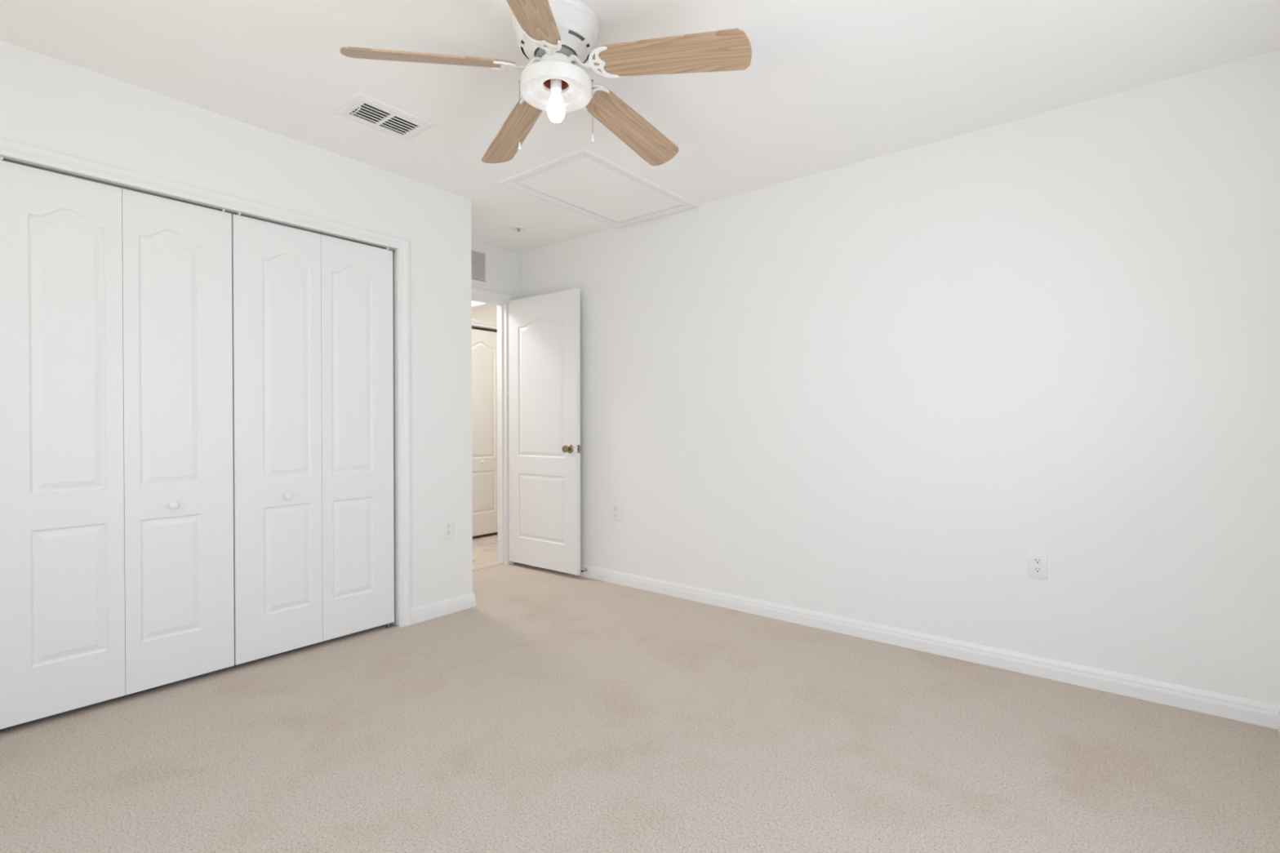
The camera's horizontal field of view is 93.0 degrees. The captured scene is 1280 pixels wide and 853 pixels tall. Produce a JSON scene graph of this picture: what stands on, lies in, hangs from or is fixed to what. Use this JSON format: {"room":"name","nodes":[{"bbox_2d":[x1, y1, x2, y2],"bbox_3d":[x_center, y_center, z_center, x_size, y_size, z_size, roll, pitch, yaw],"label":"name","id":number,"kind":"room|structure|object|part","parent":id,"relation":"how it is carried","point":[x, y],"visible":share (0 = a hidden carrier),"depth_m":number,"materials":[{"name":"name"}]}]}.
{"room":"empty bedroom","nodes":[
{"label":"empty bedroom","id":0,"kind":"room"},
{"bbox_2d":[0,40,472,608],"bbox_3d":[-1.978,-0.129,2.524,0.110,2.440,2.957,0,1,39],"label":"wall","id":1,"kind":"structure","parent":0,"point":[46,102],"depth_m":3.06,"materials":[{"name":"white paint"}]},
{"bbox_2d":[0,160,125,728],"bbox_3d":[-2.170,0.064,2.261,0.032,2.003,0.376,0,1,39],"label":"door","id":2,"kind":"structure","parent":1,"relation":"in","point":[62,576],"depth_m":2.25,"materials":[{"name":"white wood"}]},
{"bbox_2d":[121,188,234,694],"bbox_3d":[-1.921,0.062,2.544,0.066,2.003,0.374,0,1,39],"label":"door","id":3,"kind":"structure","parent":1,"relation":"in","point":[177,320],"depth_m":2.53,"materials":[{"name":"white wood"}]},
{"bbox_3d":[-1.929,0.325,2.510,0.034,0.033,0.033,0,1,39],"label":"knob","id":4,"kind":"part","parent":3,"relation":"part of","materials":[{"name":"white plastic"}]},
{"bbox_2d":[0,155,395,252],"bbox_3d":[-1.808,-0.947,2.694,0.034,0.016,1.527,0,1,39],"label":"closet track","id":5,"kind":"object","parent":1,"relation":"attached to","point":[2,158],"visible":1,"depth_m":2.54,"materials":[{"name":"grey metal"}]},
{"bbox_2d":[0,137,410,626],"bbox_3d":[-1.819,0.040,2.709,0.130,2.098,1.651,0,1,39],"label":"door frame","id":6,"kind":"structure","parent":1,"relation":"attached to","point":[9,148],"depth_m":3.27,"materials":[{"name":"white wood"}]},
{"bbox_2d":[231,213,322,665],"bbox_3d":[-1.683,0.060,2.841,0.066,2.003,0.374,0,1,39],"label":"door","id":7,"kind":"structure","parent":1,"relation":"in","point":[276,268],"depth_m":2.83,"materials":[{"name":"white wood"}]},
{"bbox_3d":[-1.655,0.328,2.850,0.034,0.033,0.033,0,1,39],"label":"knob","id":8,"kind":"part","parent":7,"relation":"part of","materials":[{"name":"white plastic"}]},
{"bbox_2d":[320,234,394,641],"bbox_3d":[-1.461,0.057,3.143,0.032,2.003,0.373,0,1,39],"label":"door","id":9,"kind":"structure","parent":1,"relation":"in","point":[357,333],"depth_m":3.13,"materials":[{"name":"white wood"}]},
{"bbox_2d":[442,519,453,540],"bbox_3d":[-1.109,0.596,3.514,0.008,0.115,0.070,0,1,39],"label":"wall outlet","id":10,"kind":"object","parent":1,"relation":"attached to","point":[447,525],"visible":1,"depth_m":3.51,"materials":[{"name":"white plastic"}]},
{"bbox_2d":[445,530,451,535],"bbox_3d":[-1.107,0.615,3.513,0.002,0.028,0.034,0,1,39],"label":"receptacle","id":11,"kind":"object","parent":10,"relation":"attached to","point":[447,532],"depth_m":3.51,"materials":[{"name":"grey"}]},
{"bbox_2d":[445,523,451,528],"bbox_3d":[-1.107,0.576,3.512,0.002,0.028,0.034,0,1,39],"label":"receptacle","id":12,"kind":"object","parent":10,"relation":"attached to","point":[448,526],"depth_m":3.51,"materials":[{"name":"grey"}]},
{"bbox_2d":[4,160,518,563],"bbox_3d":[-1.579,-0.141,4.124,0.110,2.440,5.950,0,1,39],"label":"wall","id":13,"kind":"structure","parent":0,"point":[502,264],"depth_m":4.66,"materials":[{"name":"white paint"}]},
{"bbox_2d":[471,247,487,285],"bbox_3d":[-1.258,-1.185,4.422,0.009,0.256,0.356,0,1,39],"label":"air vent","id":14,"kind":"object","parent":13,"relation":"in","point":[479,257],"visible":0.34,"depth_m":4.51,"materials":[{"name":"white metal"}]},
{"bbox_2d":[471,287,514,564],"bbox_3d":[-1.302,0.030,4.457,0.130,2.093,0.860,0,1,39],"label":"door frame","id":15,"kind":"structure","parent":13,"relation":"attached to","point":[486,296],"depth_m":4.73,"materials":[{"name":"white wood"}]},
{"bbox_2d":[508,288,581,574],"bbox_3d":[-0.718,0.037,4.500,0.734,2.016,0.158,0,1,37],"label":"door","id":16,"kind":"structure","parent":13,"relation":"in","point":[544,448],"depth_m":4.46,"materials":[{"name":"white wood"}]},
{"bbox_3d":[-0.515,0.159,4.285,0.064,0.064,0.062,0,1,37],"label":"knob","id":17,"kind":"part","parent":16,"relation":"part of","materials":[{"name":"gold metal"}]},
{"bbox_3d":[-0.430,0.159,4.280,0.010,0.058,0.025,0,1,37],"label":"latch plate","id":18,"kind":"part","parent":16,"relation":"part of","materials":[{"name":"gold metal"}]},
{"bbox_2d":[471,306,497,332],"bbox_3d":[-2.150,-0.151,5.577,0.700,2.440,4.400,0,1,39],"label":"wall","id":19,"kind":"structure","parent":0,"point":[487,314],"depth_m":5.86,"materials":[{"name":"white paint"}]},
{"bbox_2d":[471,319,497,328],"bbox_3d":[-1.368,0.027,5.977,0.018,2.078,2.036,0,1,39],"label":"door frame","id":20,"kind":"structure","parent":19,"relation":"attached to","point":[474,322],"depth_m":5.81,"materials":[{"name":"white wood"}]},
{"bbox_2d":[471,328,497,536],"bbox_3d":[-1.538,0.058,5.809,0.066,1.966,0.474,0,1,39],"label":"door","id":21,"kind":"structure","parent":19,"relation":"in","point":[484,343],"depth_m":5.86,"materials":[{"name":"white wood"}]},
{"bbox_2d":[471,301,497,311],"bbox_3d":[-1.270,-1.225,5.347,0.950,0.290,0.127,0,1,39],"label":"ceiling","id":22,"kind":"structure","parent":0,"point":[475,305],"depth_m":5.44,"materials":[{"name":"white paint"}]},
{"bbox_2d":[0,532,1279,852],"bbox_3d":[-0.765,1.108,3.415,6.536,0.050,6.050,0,1,39],"label":"floor","id":23,"kind":"structure","parent":0,"point":[557,712],"depth_m":2.04,"materials":[{"name":"beige carpet"}]},
{"bbox_2d":[385,620,396,628],"bbox_3d":[-1.348,1.070,3.290,0.034,0.030,0.055,0,1,39],"label":"pivot bracket","id":24,"kind":"object","parent":23,"relation":"on","point":[388,626],"visible":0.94,"depth_m":3.28,"materials":[{"name":"grey metal"}]},
{"bbox_2d":[472,563,504,571],"bbox_3d":[-1.301,1.073,4.464,0.038,0.007,0.734,0,1,39],"label":"threshold","id":25,"kind":"object","parent":23,"relation":"on","point":[499,564],"visible":0.35,"depth_m":4.62,"materials":[{"name":"beige wood"}]},
{"bbox_2d":[0,0,1279,253],"bbox_3d":[-0.735,-1.407,3.422,6.556,0.100,6.170,0,1,39],"label":"ceiling","id":26,"kind":"structure","parent":0,"point":[827,85],"depth_m":2.31,"materials":[{"name":"white paint"}]},
{"bbox_2d":[331,92,435,141],"bbox_3d":[-1.120,-1.342,2.661,0.240,0.019,0.350,0,1,39],"label":"ceiling vent","id":27,"kind":"object","parent":26,"relation":"in","point":[360,108],"visible":1,"depth_m":2.64,"materials":[{"name":"white metal"}]},
{"bbox_2d":[511,225,526,231],"bbox_3d":[-0.833,-1.351,4.169,0.108,0.022,0.108,0,1,39],"label":"sprinkler","id":28,"kind":"object","parent":26,"relation":"attached to","point":[517,228],"visible":1,"depth_m":4.15,"materials":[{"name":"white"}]},
{"bbox_2d":[339,0,751,165],"bbox_3d":[-0.249,-1.138,2.065,1.249,0.420,1.212,0,1,39],"label":"ceiling fan","id":29,"kind":"object","parent":26,"relation":"hanging from","point":[558,37],"visible":1,"depth_m":1.95,"materials":[{"name":"brown wood"}]},
{"bbox_3d":[-0.658,-1.161,1.916,0.527,0.006,0.141,-6,22,-17],"label":"fan blade","id":30,"kind":"part","parent":29,"relation":"part of","materials":[{"name":"brown wood"}]},
{"bbox_3d":[-0.484,-1.158,2.367,0.141,0.006,0.527,-19,3,-32],"label":"fan blade","id":31,"kind":"part","parent":29,"relation":"part of","materials":[{"name":"brown wood"}]},
{"bbox_3d":[-0.402,-1.058,2.032,0.007,0.206,0.004,0,0,0],"label":"pull chain","id":32,"kind":"part","parent":29,"relation":"part of","materials":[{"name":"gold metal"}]},
{"bbox_3d":[-0.367,-1.200,2.006,0.088,0.052,0.022,0,0,-15],"label":"bracket arm","id":33,"kind":"part","parent":29,"relation":"part of","materials":[{"name":"white metal"}]},
{"bbox_3d":[-0.307,-1.153,1.640,0.141,0.006,0.527,16,8,2],"label":"fan blade","id":34,"kind":"part","parent":29,"relation":"part of","materials":[{"name":"brown wood"}]},
{"bbox_3d":[-0.288,-1.201,1.942,0.023,0.049,0.087,0,0,6],"label":"bracket arm","id":35,"kind":"part","parent":29,"relation":"part of","materials":[{"name":"white metal"}]},
{"bbox_3d":[-0.281,-1.073,2.032,0.060,0.109,0.060,0,1,39],"label":"light bulb","id":36,"kind":"part","parent":29,"relation":"part of","materials":[{"name":"white glass"}]},
{"bbox_2d":[550,79,561,92],"bbox_3d":[-0.281,-1.150,2.031,0.043,0.052,0.043,0,1,39],"label":"socket","id":37,"kind":"object","parent":29,"relation":"attached to","point":[555,84],"depth_m":2.02,"materials":[{"name":"white ceramic"}]},
{"bbox_3d":[-0.198,-1.201,1.998,0.092,0.038,0.030,8,-14,21],"label":"bracket arm","id":38,"kind":"part","parent":29,"relation":"part of","materials":[{"name":"white metal"}]},
{"bbox_3d":[-0.160,-1.071,2.032,0.007,0.180,0.004,0,0,0],"label":"pull chain","id":39,"kind":"part","parent":29,"relation":"part of","materials":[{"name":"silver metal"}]},
{"bbox_3d":[-0.040,-1.154,2.340,0.141,0.006,0.527,-19,-19,34],"label":"fan blade","id":40,"kind":"part","parent":29,"relation":"part of","materials":[{"name":"brown wood"}]},
{"bbox_3d":[0.086,-1.154,1.893,0.527,0.006,0.141,8,-14,21],"label":"fan blade","id":41,"kind":"part","parent":29,"relation":"part of","materials":[{"name":"brown wood"}]},
{"bbox_2d":[497,146,698,228],"bbox_3d":[-0.214,-1.357,3.542,0.662,0.024,1.004,0,1,39],"label":"attic hatch","id":42,"kind":"object","parent":26,"relation":"attached to","point":[582,181],"visible":1,"depth_m":3.47,"materials":[{"name":"white"}]},
{"bbox_3d":[-0.214,-1.361,3.542,0.520,0.014,0.862,0,1,39],"label":"hatch panel","id":43,"kind":"part","parent":42,"relation":"part of","materials":[{"name":"white paint"}]},
{"bbox_2d":[518,49,1279,705],"bbox_3d":[0.756,-0.139,3.496,4.316,2.440,0.110,0,1,39],"label":"wall","id":44,"kind":"structure","parent":0,"point":[868,390],"depth_m":2.78,"materials":[{"name":"white paint"}]},
{"bbox_2d":[612,503,619,520],"bbox_3d":[-0.167,0.588,4.167,0.070,0.115,0.008,0,1,39],"label":"wall outlet","id":45,"kind":"object","parent":44,"relation":"attached to","point":[615,507],"visible":1,"depth_m":4.16,"materials":[{"name":"white plastic"}]},
{"bbox_2d":[410,564,1279,733],"bbox_3d":[-0.544,1.051,1.982,4.196,0.083,3.894,0,1,39],"label":"baseboard","id":46,"kind":"structure","parent":44,"relation":"attached to","point":[1238,708],"depth_m":2.82,"materials":[{"name":"white wood"}]},
{"bbox_2d":[1028,551,1047,579],"bbox_3d":[1.731,0.604,2.642,0.070,0.115,0.008,0,1,39],"label":"wall outlet","id":47,"kind":"object","parent":44,"relation":"attached to","point":[1037,561],"visible":1,"depth_m":2.64,"materials":[{"name":"white plastic"}]},
{"bbox_2d":[1033,566,1042,573],"bbox_3d":[1.729,0.623,2.640,0.034,0.028,0.002,0,1,39],"label":"receptacle","id":48,"kind":"object","parent":47,"relation":"attached to","point":[1036,569],"depth_m":2.64,"materials":[{"name":"white plastic"}]},
{"bbox_2d":[1033,557,1042,564],"bbox_3d":[1.729,0.584,2.639,0.034,0.028,0.002,0,1,39],"label":"receptacle","id":49,"kind":"object","parent":47,"relation":"attached to","point":[1036,560],"depth_m":2.64,"materials":[{"name":"white plastic"}]}
]}

